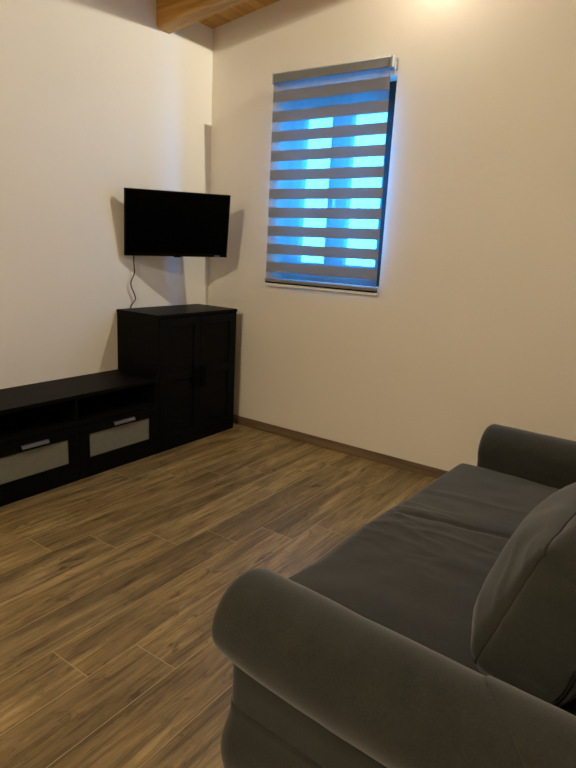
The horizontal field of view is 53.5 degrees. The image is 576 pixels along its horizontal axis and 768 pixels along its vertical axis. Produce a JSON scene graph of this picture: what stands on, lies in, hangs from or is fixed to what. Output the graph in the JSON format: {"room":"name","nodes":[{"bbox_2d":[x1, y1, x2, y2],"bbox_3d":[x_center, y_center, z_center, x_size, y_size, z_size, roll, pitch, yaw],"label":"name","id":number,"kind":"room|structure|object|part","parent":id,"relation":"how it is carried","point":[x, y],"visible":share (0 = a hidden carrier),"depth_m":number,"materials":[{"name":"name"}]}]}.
{"room":"living room","nodes":[
{"label":"living room","id":0,"kind":"room"},
{"bbox_2d":[0,0,212,388],"bbox_3d":[-2.214,-0.889,2.493,0.250,3.420,5.890,12,16,33],"label":"wall","id":1,"kind":"structure","parent":0,"point":[98,101],"depth_m":3.57,"materials":[{"name":"paint"}]},
{"bbox_2d":[124,188,230,307],"bbox_3d":[-0.812,-0.950,4.081,0.743,0.810,0.290,-4,15,-27],"label":"television","id":2,"kind":"object","parent":1,"relation":"attached to","point":[156,222],"visible":1,"depth_m":3.94,"materials":[{"name":"black plastic"}]},
{"bbox_2d":[156,0,279,28],"bbox_3d":[-0.124,-2.149,0.700,4.700,0.759,5.300,12,16,33],"label":"ceiling","id":3,"kind":"structure","parent":0,"point":[243,8],"depth_m":3.98,"materials":[{"name":"brown wood"}]},
{"bbox_2d":[156,0,244,33],"bbox_3d":[1.104,-2.357,2.467,4.700,0.805,0.121,12,16,33],"label":"ceiling beam","id":4,"kind":"structure","parent":3,"relation":"attached to","point":[172,16],"depth_m":3.68,"materials":[{"name":"brown wood"}]},
{"bbox_2d":[0,423,436,767],"bbox_3d":[-0.300,1.150,1.479,4.700,0.120,5.300,12,16,33],"label":"floor","id":5,"kind":"structure","parent":0,"point":[113,582],"depth_m":2.49,"materials":[{"name":"brown wood"}]},
{"bbox_2d":[0,369,157,506],"bbox_3d":[-1.384,0.285,3.484,0.428,0.528,1.207,12,16,33],"label":"tv stand","id":6,"kind":"object","parent":5,"relation":"on","point":[59,432],"visible":1,"depth_m":3.40,"materials":[{"name":"black wood"}]},
{"bbox_3d":[-1.417,0.430,3.147,0.009,0.156,0.474,12,16,33],"label":"glass panel","id":7,"kind":"part","parent":6,"relation":"part of","materials":[{"name":"grey glass"}]},
{"bbox_3d":[-1.383,0.330,3.128,0.021,0.020,0.160,12,16,33],"label":"handle","id":8,"kind":"part","parent":6,"relation":"part of","materials":[{"name":"grey metal"}]},
{"bbox_3d":[-1.413,0.457,3.160,0.022,0.332,0.592,12,16,33],"label":"drawer","id":9,"kind":"part","parent":6,"relation":"part of","materials":[{"name":"black wood"}]},
{"bbox_2d":[0,393,154,444],"bbox_3d":[-1.387,0.199,3.469,0.399,0.022,1.163,12,16,33],"label":"shelf","id":10,"kind":"object","parent":6,"relation":"attached to","point":[37,423],"depth_m":3.44,"materials":[{"name":"black wood"}]},
{"bbox_3d":[-1.379,0.038,3.431,0.408,0.022,1.207,12,16,33],"label":"panel","id":11,"kind":"part","parent":6,"relation":"part of","materials":[{"name":"black wood"}]},
{"bbox_3d":[-1.068,0.361,3.644,0.022,0.332,0.605,12,16,33],"label":"drawer","id":12,"kind":"part","parent":6,"relation":"part of","materials":[{"name":"black wood"}]},
{"bbox_3d":[-1.067,0.333,3.638,0.009,0.156,0.477,12,16,33],"label":"glass panel","id":13,"kind":"part","parent":6,"relation":"part of","materials":[{"name":"grey glass"}]},
{"bbox_3d":[-1.034,0.233,3.618,0.021,0.020,0.160,12,16,33],"label":"handle","id":14,"kind":"part","parent":6,"relation":"part of","materials":[{"name":"grey metal"}]},
{"bbox_2d":[117,304,236,453],"bbox_3d":[-0.800,-0.080,4.243,0.424,0.950,0.802,12,16,33],"label":"base cabinet","id":15,"kind":"object","parent":5,"relation":"on","point":[189,349],"visible":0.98,"depth_m":4.03,"materials":[{"name":"black wood"}]},
{"bbox_3d":[-0.782,-0.532,4.141,0.410,0.022,0.802,12,16,33],"label":"panel","id":16,"kind":"part","parent":15,"relation":"part of","materials":[{"name":"black wood"}]},
{"bbox_3d":[-0.756,-0.029,3.986,0.019,0.870,0.378,12,16,33],"label":"door","id":17,"kind":"part","parent":15,"relation":"part of","materials":[{"name":"black wood"}]},
{"bbox_3d":[-0.759,-0.030,3.987,0.005,0.762,0.270,12,16,33],"label":"door panel","id":18,"kind":"part","parent":15,"relation":"part of","materials":[{"name":"black wood"}]},
{"bbox_3d":[-0.657,-0.052,4.095,0.018,0.155,0.052,12,16,33],"label":"handle","id":19,"kind":"part","parent":15,"relation":"part of","materials":[{"name":"black metal"}]},
{"bbox_3d":[-0.614,-0.064,4.156,0.018,0.155,0.052,12,16,33],"label":"handle","id":20,"kind":"part","parent":15,"relation":"part of","materials":[{"name":"black metal"}]},
{"bbox_3d":[-0.539,-0.090,4.292,0.019,0.870,0.378,12,16,33],"label":"door","id":21,"kind":"part","parent":15,"relation":"part of","materials":[{"name":"black wood"}]},
{"bbox_3d":[-0.541,-0.090,4.293,0.005,0.762,0.270,12,16,33],"label":"door panel","id":22,"kind":"part","parent":15,"relation":"part of","materials":[{"name":"black wood"}]},
{"bbox_2d":[211,424,575,767],"bbox_3d":[0.751,0.586,1.805,1.062,0.917,1.947,13,17,36],"label":"sofa","id":23,"kind":"object","parent":5,"relation":"on","point":[441,632],"visible":1,"depth_m":1.23,"materials":[{"name":"grey fabric"}]},
{"bbox_3d":[0.210,0.836,1.182,0.868,0.661,0.231,13,17,36],"label":"armrest","id":24,"kind":"part","parent":23,"relation":"part of","materials":[{"name":"grey fabric"}]},
{"bbox_2d":[288,463,575,715],"bbox_3d":[0.654,0.615,1.889,0.818,0.196,1.488,13,17,36],"label":"seat cushion","id":25,"kind":"object","parent":23,"relation":"on","point":[419,569],"depth_m":1.79,"materials":[{"name":"grey fabric"}]},
{"bbox_2d":[471,482,575,707],"bbox_3d":[0.705,0.462,1.399,0.368,0.493,0.690,13,17,36],"label":"cushion","id":26,"kind":"object","parent":23,"relation":"on","point":[523,623],"depth_m":1.17,"materials":[{"name":"grey fabric"}]},
{"bbox_3d":[1.258,0.580,2.504,0.868,0.660,0.232,13,17,36],"label":"armrest","id":27,"kind":"part","parent":23,"relation":"part of","materials":[{"name":"grey fabric"}]},
{"bbox_3d":[0.441,0.887,1.009,0.312,0.664,0.240,13,17,36],"label":"armrest","id":28,"kind":"part","parent":23,"relation":"part of","materials":[{"name":"grey fabric"}]},
{"bbox_2d":[208,0,575,470],"bbox_3d":[1.411,-1.122,3.317,4.700,3.870,0.340,12,16,33],"label":"wall","id":29,"kind":"structure","parent":0,"point":[470,325],"depth_m":3.52,"materials":[{"name":"paint"}]},
{"bbox_2d":[265,55,398,295],"bbox_3d":[0.244,-1.353,3.835,0.919,1.435,0.090,12,16,33],"label":"roller blind","id":30,"kind":"object","parent":29,"relation":"attached to","point":[328,139],"visible":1,"depth_m":3.79,"materials":[{"name":"grey fabric"}]},
{"bbox_3d":[0.206,-0.695,3.992,0.913,0.022,0.020,12,16,33],"label":"rail","id":31,"kind":"part","parent":30,"relation":"part of","materials":[{"name":"grey metal"}]},
{"bbox_2d":[233,414,447,477],"bbox_3d":[1.219,0.637,3.585,4.700,0.068,0.010,12,16,33],"label":"baseboard","id":32,"kind":"structure","parent":29,"relation":"attached to","point":[411,466],"depth_m":4.13,"materials":[{"name":"wood"}]},
{"bbox_2d":[376,81,396,286],"bbox_3d":[0.340,-1.349,3.951,0.862,1.280,0.115,12,16,33],"label":"window","id":33,"kind":"structure","parent":29,"relation":"in","point":[392,91],"depth_m":3.70,"materials":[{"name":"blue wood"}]}
]}

